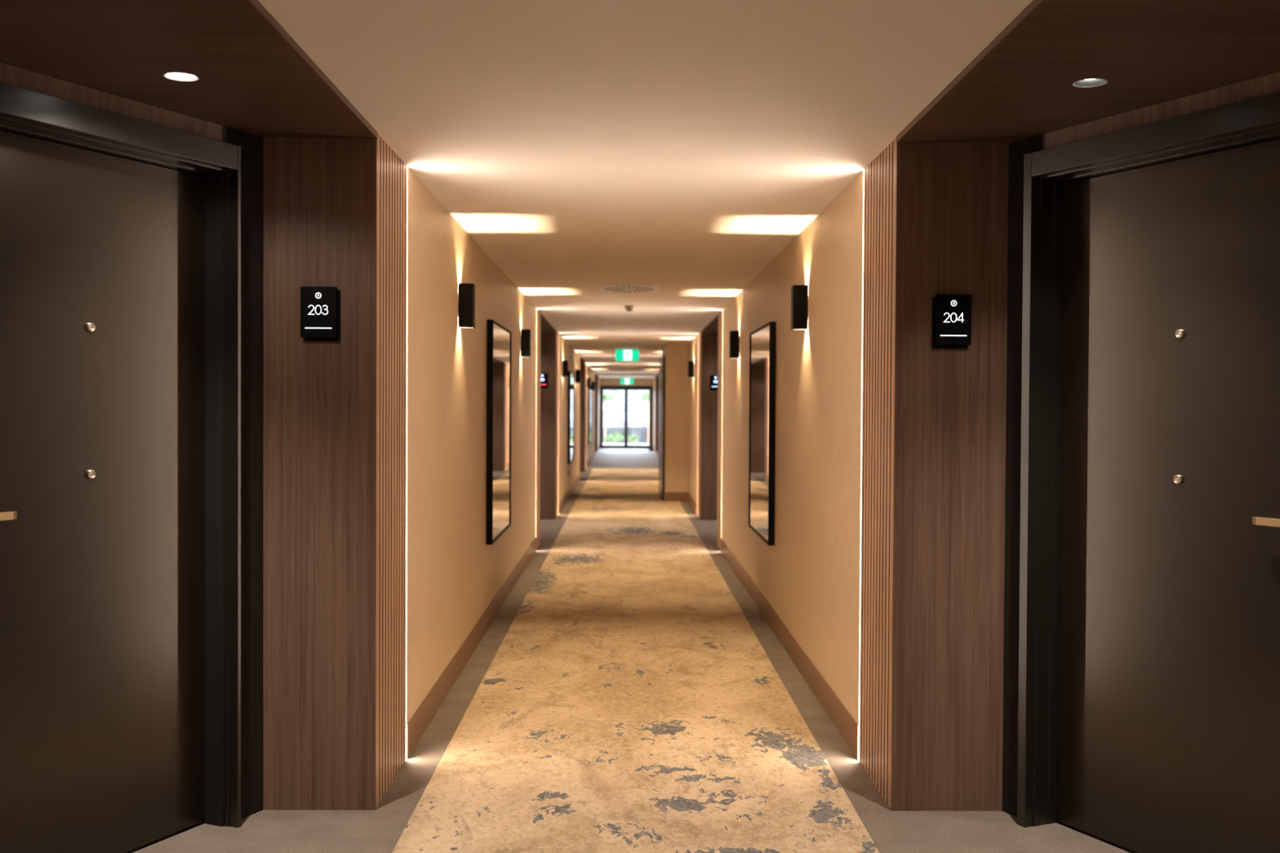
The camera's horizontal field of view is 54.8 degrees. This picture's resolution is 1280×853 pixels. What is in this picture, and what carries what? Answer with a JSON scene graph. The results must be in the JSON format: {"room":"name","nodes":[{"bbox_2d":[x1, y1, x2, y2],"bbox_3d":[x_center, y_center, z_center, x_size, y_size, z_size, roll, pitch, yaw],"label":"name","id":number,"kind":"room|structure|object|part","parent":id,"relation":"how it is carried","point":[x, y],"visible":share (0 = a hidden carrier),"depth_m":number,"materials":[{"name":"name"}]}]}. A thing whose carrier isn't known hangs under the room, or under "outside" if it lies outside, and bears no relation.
{"room":"hotel corridor","nodes":[
{"label":"hotel corridor","id":0,"kind":"room"},
{"bbox_2d":[0,62,222,141],"bbox_3d":[-1.671,-0.963,3.700,0.100,0.084,1.043,1,1,25],"label":"wall","id":1,"kind":"structure","parent":0,"point":[9,74],"depth_m":3.71,"materials":[{"name":"brown wood"}]},
{"bbox_2d":[201,125,263,826],"bbox_3d":[-1.412,0.172,4.278,0.100,2.369,0.196,1,1,25],"label":"wall","id":2,"kind":"structure","parent":0,"point":[251,145],"depth_m":4.25,"materials":[{"name":"black wood"}]},
{"bbox_2d":[262,240,263,618],"bbox_3d":[-2.726,-0.159,20.169,0.150,2.740,44.000,0,1,-1],"label":"wall","id":3,"kind":"structure","parent":0,"point":[263,241],"depth_m":8.23,"materials":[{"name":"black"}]},
{"bbox_2d":[262,137,372,810],"bbox_3d":[-1.136,0.172,4.371,0.379,2.369,0.045,0,1,-1],"label":"wall","id":4,"kind":"structure","parent":0,"point":[317,192],"depth_m":4.35,"materials":[{"name":"brown wood"}]},
{"bbox_2d":[248,0,377,137],"bbox_3d":[-0.905,-0.998,2.923,0.004,0.021,2.818,0,1,-1],"label":"trim","id":5,"kind":"structure","parent":4,"relation":"attached to","point":[261,9],"depth_m":3.39,"materials":[{"name":"brown"}]},
{"bbox_2d":[300,286,340,341],"bbox_3d":[-1.120,-0.395,4.327,0.133,0.188,0.025,0,1,-1],"label":"number sign","id":6,"kind":"object","parent":4,"relation":"attached to","point":[320,306],"visible":1,"depth_m":4.32,"materials":[{"name":"black plastic"}]},
{"bbox_2d":[370,137,377,810],"bbox_3d":[-0.938,0.173,4.356,0.016,2.369,0.012,0,1,-1],"label":"trim","id":7,"kind":"structure","parent":4,"relation":"attached to","point":[374,301],"depth_m":4.35,"materials":[{"name":"brown wood"}]},
{"bbox_2d":[406,165,536,724],"bbox_3d":[-1.072,0.054,8.560,0.185,2.469,7.170,0,1,-1],"label":"wall","id":8,"kind":"structure","parent":0,"point":[453,576],"depth_m":6.25,"materials":[{"name":"beige paint"}]},
{"bbox_2d":[376,134,406,808],"bbox_3d":[-1.013,0.148,4.656,0.160,2.409,0.590,0,1,-1],"label":"wall panel","id":9,"kind":"object","parent":8,"relation":"attached to","point":[391,401],"depth_m":4.63,"materials":[{"name":"brown"}]},
{"bbox_2d":[405,166,408,759],"bbox_3d":[-0.947,0.153,4.965,0.019,2.389,0.025,0,1,-1],"label":"strip light","id":10,"kind":"object","parent":8,"relation":"attached to","point":[406,166],"visible":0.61,"depth_m":4.98,"materials":[{"name":"beige"}]},
{"bbox_2d":[457,283,475,328],"bbox_3d":[-0.912,-0.634,6.500,0.078,0.229,0.090,0,1,-1],"label":"wall sconce","id":11,"kind":"object","parent":8,"relation":"attached to","point":[466,291],"visible":1,"depth_m":6.46,"materials":[{"name":"black metal"}]},
{"bbox_2d":[406,537,536,759],"bbox_3d":[-0.984,1.218,8.580,0.003,0.142,7.170,0,1,-1],"label":"baseboard","id":12,"kind":"structure","parent":8,"relation":"attached to","point":[425,713],"depth_m":6.49,"materials":[{"name":"brown wood"}]},
{"bbox_2d":[485,320,511,544],"bbox_3d":[-0.958,0.026,8.441,0.040,1.426,1.270,0,1,-1],"label":"wall mirror","id":13,"kind":"object","parent":8,"relation":"attached to","point":[499,338],"visible":1,"depth_m":8.23,"materials":[{"name":"black mirror"}]},
{"bbox_2d":[493,323,511,540],"bbox_3d":[-0.959,0.026,8.441,0.030,1.391,1.238,0,1,-1],"label":"mirror glass","id":14,"kind":"object","parent":13,"relation":"attached to","point":[501,335],"depth_m":8.43,"materials":[{"name":"white"}]},
{"bbox_2d":[520,328,530,357],"bbox_3d":[-0.957,-0.697,10.339,0.078,0.229,0.090,0,1,-1],"label":"wall sconce","id":15,"kind":"object","parent":8,"relation":"attached to","point":[525,333],"visible":1,"depth_m":10.30,"materials":[{"name":"black metal"}]},
{"bbox_2d":[535,472,536,503],"bbox_3d":[-1.032,0.036,12.158,0.019,2.389,0.025,0,1,-1],"label":"strip light","id":16,"kind":"object","parent":8,"relation":"attached to","point":[535,473],"visible":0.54,"depth_m":12.18,"materials":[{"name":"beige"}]},
{"bbox_2d":[540,331,555,519],"bbox_3d":[-1.268,-0.012,15.611,0.379,2.369,0.045,0,1,-1],"label":"wall","id":17,"kind":"structure","parent":0,"point":[547,339],"depth_m":15.59,"materials":[{"name":"brown wood"}]},
{"bbox_2d":[540,373,547,388],"bbox_3d":[-1.225,-0.578,15.567,0.133,0.188,0.025,0,1,-1],"label":"number sign","id":18,"kind":"object","parent":17,"relation":"attached to","point":[544,376],"visible":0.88,"depth_m":15.55,"materials":[{"name":"black plastic"}]},
{"bbox_2d":[541,313,556,331],"bbox_3d":[-1.037,-1.181,14.156,0.004,0.021,2.830,0,1,-1],"label":"trim","id":19,"kind":"structure","parent":17,"relation":"attached to","point":[542,315],"depth_m":13.89,"materials":[{"name":"brown"}]},
{"bbox_2d":[554,331,555,519],"bbox_3d":[-1.070,-0.010,15.596,0.016,2.369,0.012,0,1,-1],"label":"trim","id":20,"kind":"structure","parent":17,"relation":"attached to","point":[555,331],"depth_m":15.59,"materials":[{"name":"brown wood"}]},
{"bbox_2d":[558,333,579,503],"bbox_3d":[-1.204,-0.129,19.763,0.185,2.469,7.120,0,1,-1],"label":"wall","id":21,"kind":"structure","parent":0,"point":[566,352],"depth_m":18.18,"materials":[{"name":"beige paint"}]},
{"bbox_2d":[555,331,558,519],"bbox_3d":[-1.146,-0.036,15.890,0.160,2.409,0.578,0,1,-1],"label":"trim","id":22,"kind":"structure","parent":21,"relation":"attached to","point":[557,332],"depth_m":15.89,"materials":[{"name":"black"}]},
{"bbox_2d":[562,360,568,377],"bbox_3d":[-1.038,-0.809,17.228,0.078,0.229,0.090,0,1,-1],"label":"wall sconce","id":23,"kind":"object","parent":21,"relation":"attached to","point":[565,362],"visible":1,"depth_m":17.18,"materials":[{"name":"black metal"}]},
{"bbox_2d":[558,475,578,514],"bbox_3d":[-1.116,1.035,19.783,0.003,0.142,7.120,0,1,-1],"label":"baseboard","id":24,"kind":"structure","parent":21,"relation":"attached to","point":[566,497],"depth_m":18.87,"materials":[{"name":"brown wood"}]},
{"bbox_2d":[567,370,573,463],"bbox_3d":[-1.087,-0.153,19.459,0.040,1.426,1.270,0,1,-1],"label":"wall mirror","id":25,"kind":"object","parent":21,"relation":"attached to","point":[571,374],"visible":0.93,"depth_m":19.12,"materials":[{"name":"silver mirror"}]},
{"bbox_2d":[570,372,573,461],"bbox_3d":[-1.088,-0.153,19.459,0.030,1.391,1.238,0,1,-1],"label":"mirror glass","id":26,"kind":"object","parent":25,"relation":"attached to","point":[571,373],"depth_m":19.53,"materials":[{"name":"white"}]},
{"bbox_2d":[575,369,580,382],"bbox_3d":[-1.091,-0.882,21.667,0.078,0.229,0.090,0,1,-1],"label":"wall sconce","id":27,"kind":"object","parent":21,"relation":"attached to","point":[577,371],"visible":1,"depth_m":21.62,"materials":[{"name":"black metal"}]},
{"bbox_2d":[579,363,584,471],"bbox_3d":[-1.402,-0.197,26.988,0.379,2.369,0.045,0,1,-1],"label":"wall","id":28,"kind":"structure","parent":0,"point":[582,365],"depth_m":26.97,"materials":[{"name":"brown wood"}]},
{"bbox_2d":[584,363,585,471],"bbox_3d":[-1.204,-0.196,26.974,0.016,2.369,0.012,0,1,-1],"label":"trim","id":29,"kind":"structure","parent":28,"relation":"attached to","point":[584,363],"depth_m":26.97,"materials":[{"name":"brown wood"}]},
{"bbox_2d":[586,363,594,462],"bbox_3d":[-1.339,-0.316,31.245,0.185,2.469,7.330,0,1,-1],"label":"wall","id":30,"kind":"structure","parent":0,"point":[589,372],"depth_m":30.24,"materials":[{"name":"beige paint"}]},
{"bbox_2d":[585,362,586,470],"bbox_3d":[-1.279,-0.221,27.268,0.160,2.409,0.578,0,1,-1],"label":"trim","id":31,"kind":"structure","parent":30,"relation":"attached to","point":[585,362],"depth_m":27.31,"materials":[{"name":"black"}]},
{"bbox_2d":[586,377,590,388],"bbox_3d":[-1.167,-0.987,28.126,0.078,0.229,0.090,0,1,-1],"label":"wall sconce","id":32,"kind":"object","parent":30,"relation":"attached to","point":[588,379],"visible":1,"depth_m":28.08,"materials":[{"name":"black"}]},
{"bbox_2d":[588,383,591,443],"bbox_3d":[-1.211,-0.325,29.986,0.040,1.426,1.270,0,1,-1],"label":"wall mirror","id":33,"kind":"object","parent":30,"relation":"attached to","point":[590,388],"visible":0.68,"depth_m":29.82,"materials":[{"name":"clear mirror"}]},
{"bbox_2d":[590,384,591,441],"bbox_3d":[-1.212,-0.325,29.986,0.030,1.391,1.238,0,1,-1],"label":"mirror glass","id":34,"kind":"object","parent":33,"relation":"attached to","point":[590,384],"depth_m":30.29,"materials":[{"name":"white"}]},
{"bbox_2d":[586,452,594,469],"bbox_3d":[-1.251,0.848,31.265,0.003,0.142,7.330,0,1,-1],"label":"baseboard","id":35,"kind":"structure","parent":30,"relation":"attached to","point":[591,458],"depth_m":30.54,"materials":[{"name":"brown"}]},
{"bbox_2d":[591,381,594,390],"bbox_3d":[-1.210,-1.048,31.855,0.078,0.229,0.090,0,1,-1],"label":"wall sconce","id":36,"kind":"object","parent":30,"relation":"attached to","point":[593,382],"visible":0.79,"depth_m":31.81,"materials":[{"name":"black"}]},
{"bbox_2d":[595,377,597,451],"bbox_3d":[-1.547,-0.398,39.306,0.379,2.369,0.045,0,1,-1],"label":"wall","id":37,"kind":"structure","parent":0,"point":[596,378],"depth_m":39.29,"materials":[{"name":"beige paint"}]},
{"bbox_2d":[598,377,599,444],"bbox_3d":[-1.453,-0.474,40.946,0.185,2.469,2.075,0,1,-1],"label":"wall","id":38,"kind":"structure","parent":0,"point":[598,377],"depth_m":40.81,"materials":[{"name":"beige paint"}]},
{"bbox_2d":[597,388,598,450],"bbox_3d":[-1.424,-0.422,39.590,0.160,2.409,0.588,0,1,-1],"label":"trim","id":39,"kind":"structure","parent":38,"relation":"attached to","point":[597,388],"depth_m":39.51,"materials":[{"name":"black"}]},
{"bbox_2d":[599,377,653,448],"bbox_3d":[-0.458,-0.513,42.095,4.900,2.520,0.200,0,1,-1],"label":"wall","id":40,"kind":"structure","parent":0,"point":[603,381],"depth_m":41.98,"materials":[{"name":"beige paint"}]},
{"bbox_2d":[600,385,652,448],"bbox_3d":[-0.472,-0.320,42.065,1.785,2.135,0.125,0,1,-1],"label":"door","id":41,"kind":"structure","parent":40,"relation":"in","point":[602,388],"depth_m":42.05,"materials":[{"name":"grey metal"}]},
{"bbox_2d":[603,390,649,426],"bbox_3d":[-0.614,-1.408,55.581,18.000,3.144,12.000,0,1,-1],"label":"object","id":42,"kind":"object","parent":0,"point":[637,411],"visible":0.03,"depth_m":51.88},
{"bbox_2d":[133,448,1129,852],"bbox_3d":[-0.208,1.162,20.221,5.000,0.124,44.000,0,1,-1],"label":"floor","id":43,"kind":"structure","parent":0,"point":[380,830],"depth_m":4.36,"materials":[{"name":"grey carpet"}]},
{"bbox_2d":[391,468,879,852],"bbox_3d":[-0.122,1.213,13.376,1.560,0.004,29.890,0,1,-1],"label":"carpet runner","id":44,"kind":"object","parent":43,"relation":"on","point":[629,702],"visible":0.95,"depth_m":5.52,"materials":[{"name":"beige carpet"}]},
{"bbox_2d":[262,176,1008,240],"bbox_3d":[-0.194,-1.466,20.178,5.000,0.100,44.000,0,1,-1],"label":"ceiling","id":45,"kind":"structure","parent":0,"point":[1008,176],"depth_m":7.11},
{"bbox_2d":[0,0,1279,378],"bbox_3d":[-0.195,-1.340,20.180,4.900,0.151,43.800,0,1,-1],"label":"ceiling","id":46,"kind":"structure","parent":0,"point":[680,147],"depth_m":3.70,"materials":[{"name":"white paint"}]},
{"bbox_2d":[163,72,199,81],"bbox_3d":[-1.312,-1.004,3.534,0.096,0.009,0.096,0,1,-1],"label":"recessed light","id":47,"kind":"object","parent":46,"relation":"in","point":[182,77],"visible":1,"depth_m":3.55,"materials":[{"name":"silver metal"}]},
{"bbox_2d":[620,377,633,384],"bbox_3d":[-0.434,-1.514,41.175,0.440,0.227,0.030,0,1,-1],"label":"exit sign","id":48,"kind":"object","parent":46,"relation":"hanging from","point":[623,380],"visible":1,"depth_m":41.16,"materials":[{"name":"green plastic"}]},
{"bbox_2d":[615,348,639,361],"bbox_3d":[-0.210,-1.182,20.379,0.385,0.212,0.030,0,1,-1],"label":"exit sign","id":49,"kind":"object","parent":46,"relation":"hanging from","point":[621,355],"visible":1,"depth_m":20.37,"materials":[{"name":"green plastic"}]},
{"bbox_3d":[-0.204,-1.175,20.367,0.138,0.167,0.002,0,1,-1],"label":"white doorway","id":50,"kind":"part","parent":49,"relation":"part of","materials":[{"name":"white plastic"}]},
{"bbox_2d":[599,284,659,293],"bbox_3d":[-0.087,-1.114,10.013,0.480,0.010,0.670,0,1,-1],"label":"ceiling vent","id":51,"kind":"object","parent":46,"relation":"in","point":[604,288],"visible":1,"depth_m":9.96,"materials":[{"name":"white metal"}]},
{"bbox_2d":[624,305,634,311],"bbox_3d":[-0.104,-1.121,11.733,0.092,0.052,0.092,0,1,-1],"label":"smoke detector","id":52,"kind":"object","parent":46,"relation":"attached to","point":[628,308],"visible":1,"depth_m":11.70,"materials":[{"name":"beige plastic"}]},
{"bbox_2d":[1072,78,1107,87],"bbox_3d":[1.292,-0.996,3.547,0.096,0.021,0.096,0,1,-1],"label":"recessed light","id":53,"kind":"object","parent":46,"relation":"in","point":[1091,82],"visible":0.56,"depth_m":3.58,"materials":[{"name":"silver metal"}]},
{"bbox_2d":[653,377,655,445],"bbox_3d":[0.562,-0.464,40.970,0.185,2.469,2.075,0,1,-1],"label":"wall","id":54,"kind":"structure","parent":0,"point":[655,377],"depth_m":40.91,"materials":[{"name":"beige paint"}]},
{"bbox_2d":[654,380,656,451],"bbox_3d":[0.565,-0.412,39.614,0.160,2.409,0.588,0,1,-1],"label":"trim","id":55,"kind":"structure","parent":54,"relation":"attached to","point":[655,380],"depth_m":39.64,"materials":[{"name":"black"}]},
{"bbox_2d":[655,377,658,451],"bbox_3d":[0.694,-0.387,39.332,0.379,2.369,0.045,0,1,-1],"label":"wall","id":56,"kind":"structure","parent":0,"point":[657,378],"depth_m":39.30,"materials":[{"name":"brown wood"}]},
{"bbox_2d":[655,377,656,402],"bbox_3d":[0.497,-0.387,39.313,0.016,2.369,0.012,0,1,-1],"label":"trim","id":57,"kind":"structure","parent":56,"relation":"attached to","point":[655,377],"depth_m":39.30,"materials":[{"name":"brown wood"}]},
{"bbox_2d":[662,342,688,501],"bbox_3d":[0.639,-0.117,19.630,0.534,2.469,2.000,0,1,-1],"label":"wall","id":58,"kind":"structure","parent":0,"point":[677,354],"depth_m":18.63,"materials":[{"name":"beige paint"}]},
{"bbox_2d":[656,355,665,500],"bbox_3d":[0.327,0.011,19.618,0.081,2.190,1.940,0,1,-1],"label":"door leaf","id":59,"kind":"structure","parent":58,"relation":"in","point":[661,432],"depth_m":18.77,"materials":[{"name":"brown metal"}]},
{"bbox_3d":[0.327,-0.229,19.324,0.006,1.100,0.300,0,1,-1],"label":"glazing panel","id":60,"kind":"part","parent":59,"relation":"part of","materials":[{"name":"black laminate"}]},
{"bbox_2d":[665,492,688,502],"bbox_3d":[0.550,1.062,18.641,0.346,0.142,0.014,0,1,-1],"label":"baseboard","id":61,"kind":"structure","parent":58,"relation":"attached to","point":[669,496],"depth_m":18.63,"materials":[{"name":"brown wood"}]},
{"bbox_2d":[688,333,698,503],"bbox_3d":[0.839,-0.080,17.430,0.185,2.469,2.405,0,1,-1],"label":"wall","id":62,"kind":"structure","parent":0,"point":[694,344],"depth_m":17.23,"materials":[{"name":"beige paint"}]},
{"bbox_2d":[688,360,693,377],"bbox_3d":[0.713,-0.801,17.299,0.078,0.229,0.090,0,1,-1],"label":"wall sconce","id":63,"kind":"object","parent":62,"relation":"attached to","point":[691,363],"visible":1,"depth_m":17.25,"materials":[{"name":"black metal"}]},
{"bbox_2d":[688,493,697,515],"bbox_3d":[0.739,1.083,17.447,0.003,0.142,2.405,0,1,-1],"label":"baseboard","id":64,"kind":"structure","parent":62,"relation":"attached to","point":[694,505],"depth_m":17.33,"materials":[{"name":"brown wood"}]},
{"bbox_2d":[697,331,701,519],"bbox_3d":[0.844,-0.025,15.914,0.160,2.409,0.578,0,1,-1],"label":"trim","id":65,"kind":"structure","parent":62,"relation":"attached to","point":[700,333],"depth_m":15.89,"materials":[{"name":"black"}]},
{"bbox_2d":[701,332,718,519],"bbox_3d":[0.973,0.000,15.637,0.379,2.369,0.045,0,1,-1],"label":"wall","id":66,"kind":"structure","parent":0,"point":[710,340],"depth_m":15.62,"materials":[{"name":"brown wood"}]},
{"bbox_2d":[700,332,702,519],"bbox_3d":[0.775,-0.001,15.618,0.016,2.369,0.012,0,1,-1],"label":"trim","id":67,"kind":"structure","parent":66,"relation":"attached to","point":[701,332],"depth_m":15.62,"materials":[{"name":"brown wood"}]},
{"bbox_2d":[701,314,718,332],"bbox_3d":[0.789,-1.172,14.178,0.004,0.021,2.830,0,1,-1],"label":"trim","id":68,"kind":"structure","parent":66,"relation":"attached to","point":[717,316],"depth_m":13.73,"materials":[{"name":"brown"}]},
{"bbox_2d":[710,375,717,390],"bbox_3d":[0.950,-0.553,15.593,0.133,0.188,0.025,0,1,-1],"label":"number sign","id":69,"kind":"object","parent":66,"relation":"attached to","point":[713,379],"visible":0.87,"depth_m":15.58,"materials":[{"name":"black plastic"}]},
{"bbox_2d":[721,169,864,756],"bbox_3d":[0.943,0.064,8.584,0.185,2.469,7.170,0,1,-1],"label":"wall","id":70,"kind":"structure","parent":0,"point":[810,577],"depth_m":6.28,"materials":[{"name":"beige paint"}]},
{"bbox_2d":[728,330,739,358],"bbox_3d":[0.794,-0.688,10.380,0.078,0.229,0.090,0,1,-1],"label":"wall sconce","id":71,"kind":"object","parent":70,"relation":"attached to","point":[734,335],"visible":1,"depth_m":10.34,"materials":[{"name":"black metal"}]},
{"bbox_2d":[748,321,776,545],"bbox_3d":[0.832,0.035,8.482,0.040,1.426,1.270,0,1,-1],"label":"wall mirror","id":72,"kind":"object","parent":70,"relation":"attached to","point":[762,340],"visible":1,"depth_m":8.28,"materials":[{"name":"black mirror"}]},
{"bbox_2d":[720,537,858,760],"bbox_3d":[0.843,1.227,8.602,0.003,0.142,7.170,0,1,-1],"label":"baseboard","id":73,"kind":"structure","parent":70,"relation":"attached to","point":[847,727],"depth_m":6.56,"materials":[{"name":"brown wood"}]},
{"bbox_2d":[791,284,808,329],"bbox_3d":[0.840,-0.625,6.501,0.078,0.229,0.090,0,1,-1],"label":"wall sconce","id":74,"kind":"object","parent":70,"relation":"attached to","point":[799,293],"visible":1,"depth_m":6.46,"materials":[{"name":"black metal"}]},
{"bbox_2d":[857,170,864,760],"bbox_3d":[0.903,0.162,4.987,0.019,2.389,0.025,0,1,-1],"label":"strip light","id":75,"kind":"object","parent":70,"relation":"attached to","point":[863,171],"visible":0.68,"depth_m":5.00,"materials":[{"name":"beige"}]},
{"bbox_2d":[859,137,897,808],"bbox_3d":[0.976,0.158,4.680,0.160,2.409,0.590,0,1,-1],"label":"wall panel","id":76,"kind":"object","parent":70,"relation":"attached to","point":[880,175],"depth_m":4.65,"materials":[{"name":"brown"}]},
{"bbox_2d":[895,142,1008,811],"bbox_3d":[1.105,0.183,4.397,0.379,2.369,0.045,0,1,-1],"label":"wall","id":77,"kind":"structure","parent":0,"point":[954,231],"depth_m":4.38,"materials":[{"name":"brown wood"}]},
{"bbox_2d":[890,142,901,810],"bbox_3d":[0.908,0.182,4.378,0.016,2.369,0.012,0,1,-1],"label":"trim","id":78,"kind":"structure","parent":77,"relation":"attached to","point":[898,211],"depth_m":4.37,"materials":[{"name":"brown wood"}]},
{"bbox_2d":[931,294,971,348],"bbox_3d":[1.098,-0.370,4.353,0.133,0.188,0.025,0,1,-1],"label":"number sign","id":79,"kind":"object","parent":77,"relation":"attached to","point":[951,313],"visible":1,"depth_m":4.34,"materials":[{"name":"black plastic"}]},
{"bbox_2d":[896,0,1043,142],"bbox_3d":[0.921,-0.989,2.944,0.004,0.021,2.818,0,1,-1],"label":"trim","id":80,"kind":"structure","parent":77,"relation":"attached to","point":[1033,4],"depth_m":3.38,"materials":[{"name":"brown"}]},
{"bbox_2d":[1004,256,1008,599],"bbox_3d":[2.324,-0.133,20.229,0.150,2.740,44.000,0,1,-1],"label":"wall","id":81,"kind":"structure","parent":0,"point":[1007,256],"depth_m":8.07,"materials":[{"name":"black wood"}]},
{"bbox_2d":[1002,134,1042,817],"bbox_3d":[1.376,0.186,4.328,0.100,2.369,0.159,0,1,-27],"label":"wall","id":82,"kind":"structure","parent":0,"point":[1018,148],"depth_m":4.34,"materials":[{"name":"black"}]},
{"bbox_2d":[1042,71,1279,150],"bbox_3d":[1.669,-0.946,3.738,0.100,0.084,1.120,0,1,-27],"label":"wall","id":83,"kind":"structure","parent":0,"point":[1270,83],"depth_m":3.76,"materials":[{"name":"brown wood"}]},
{"bbox_3d":[-1.234,0.035,12.736,0.379,2.369,0.045,0,1,-1],"label":"wall","id":84,"kind":"structure","parent":0,"visible":0},
{"bbox_2d":[535,308,540,551],"bbox_3d":[-1.105,0.020,12.459,0.160,2.409,0.578,0,1,-1],"label":"trim","id":85,"kind":"structure","parent":84,"relation":"attached to","point":[538,313],"depth_m":12.44,"materials":[{"name":"black"}]},
{"bbox_2d":[539,315,541,527],"bbox_3d":[-1.036,0.036,12.755,0.016,2.369,0.012,0,1,-1],"label":"trim","id":86,"kind":"structure","parent":84,"relation":"attached to","point":[540,315],"depth_m":12.77,"materials":[{"name":"brown wood"}]},
{"bbox_3d":[1.007,0.047,12.763,0.379,2.369,0.045,0,1,-1],"label":"wall","id":87,"kind":"structure","parent":0,"visible":0},
{"bbox_2d":[716,345,718,488],"bbox_3d":[0.809,0.045,12.777,0.016,2.369,0.012,0,1,-1],"label":"trim","id":88,"kind":"structure","parent":87,"relation":"attached to","point":[717,345],"depth_m":12.78,"materials":[{"name":"brown wood"}]},
{"bbox_2d":[716,310,722,551],"bbox_3d":[0.885,0.030,12.482,0.160,2.409,0.578,0,1,-1],"label":"strip light","id":89,"kind":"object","parent":87,"relation":"attached to","point":[720,314],"depth_m":12.46,"materials":[{"name":"black"}]},
{"bbox_3d":[-1.366,-0.147,23.914,0.379,2.369,0.045,0,1,-1],"label":"wall","id":90,"kind":"structure","parent":0,"visible":0},
{"bbox_2d":[578,356,580,480],"bbox_3d":[-1.237,-0.162,23.637,0.160,2.409,0.578,0,1,-1],"label":"trim","id":91,"kind":"structure","parent":90,"relation":"attached to","point":[580,357],"depth_m":23.57,"materials":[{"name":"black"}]},
{"bbox_3d":[-1.502,-0.336,35.502,0.379,2.369,0.045,0,1,-1],"label":"wall","id":92,"kind":"structure","parent":0,"visible":0},
{"bbox_2d":[594,372,595,456],"bbox_3d":[-1.373,-0.351,35.224,0.160,2.409,0.578,0,1,-1],"label":"trim","id":93,"kind":"structure","parent":92,"relation":"attached to","point":[594,372],"depth_m":35.28,"materials":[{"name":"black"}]},
{"bbox_3d":[-1.761,0.178,3.763,0.506,2.369,0.995,0,1,-1],"label":"wall","id":94,"kind":"structure","parent":0,"visible":0},
{"bbox_2d":[0,82,240,852],"bbox_3d":[-1.661,0.214,3.716,0.177,2.300,1.093,1,1,25],"label":"door","id":95,"kind":"structure","parent":94,"relation":"in","point":[102,212],"depth_m":3.82,"materials":[{"name":"black wood"}]},
{"bbox_3d":[1.745,0.196,3.803,0.540,2.369,1.065,0,1,-1],"label":"wall","id":96,"kind":"structure","parent":0,"visible":0},
{"bbox_2d":[1017,91,1279,852],"bbox_3d":[1.646,0.231,3.754,0.177,2.300,1.170,0,1,-27],"label":"door","id":97,"kind":"structure","parent":96,"relation":"in","point":[1148,693],"depth_m":3.89,"materials":[{"name":"brown metal"}]},
{"label":"outside","id":98,"kind":"structure","parent":0,"visible":0},
{"bbox_2d":[603,443,648,445],"bbox_3d":[-0.607,0.636,54.114,18.000,0.130,23.800,0,1,-1],"label":"ground","id":99,"kind":"structure","parent":98,"point":[645,444],"depth_m":47.25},
{"bbox_2d":[603,390,613,444],"bbox_3d":[-1.385,-0.371,47.901,0.748,2.078,0.801,0,1,-1],"label":"tree","id":100,"kind":"object","parent":99,"relation":"on","point":[609,397],"visible":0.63,"depth_m":47.86,"materials":[{"name":"green plant"}]},
{"bbox_3d":[-1.349,-0.269,47.889,0.055,1.874,0.055,1,1,22],"label":"stem","id":101,"kind":"part","parent":100,"relation":"part of","materials":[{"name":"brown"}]},
{"bbox_2d":[603,434,617,444],"bbox_3d":[-1.129,0.485,47.202,0.543,0.392,0.575,0,1,-1],"label":"shrub","id":102,"kind":"object","parent":99,"relation":"on","point":[608,438],"visible":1,"depth_m":47.16,"materials":[{"name":"green plant"}]},
{"bbox_2d":[610,431,623,443],"bbox_3d":[-0.896,0.422,48.315,0.731,0.484,0.714,0,1,-1],"label":"shrub","id":103,"kind":"object","parent":99,"relation":"on","point":[617,437],"visible":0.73,"depth_m":48.22,"materials":[{"name":"green plant"}]},
{"bbox_2d":[603,426,647,443],"bbox_3d":[-0.548,0.330,49.259,16.000,0.640,0.500,0,1,-1],"label":"wall","id":104,"kind":"structure","parent":99,"relation":"on","point":[640,432],"depth_m":49.01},
{"bbox_2d":[622,433,639,444],"bbox_3d":[-0.339,0.469,47.385,0.660,0.425,0.641,0,1,-1],"label":"shrub","id":105,"kind":"object","parent":99,"relation":"on","point":[633,438],"visible":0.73,"depth_m":47.35,"materials":[{"name":"green plant"}]},
{"bbox_2d":[639,390,648,444],"bbox_3d":[0.330,-0.380,48.125,0.736,2.106,0.736,0,1,-1],"label":"shrub","id":106,"kind":"object","parent":99,"relation":"on","point":[642,397],"visible":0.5,"depth_m":48.09,"materials":[{"name":"green plant"}]},
{"bbox_3d":[0.329,-0.280,48.109,0.055,1.906,0.055,0,1,-23],"label":"stem","id":107,"kind":"part","parent":106,"relation":"part of","materials":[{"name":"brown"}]}
]}

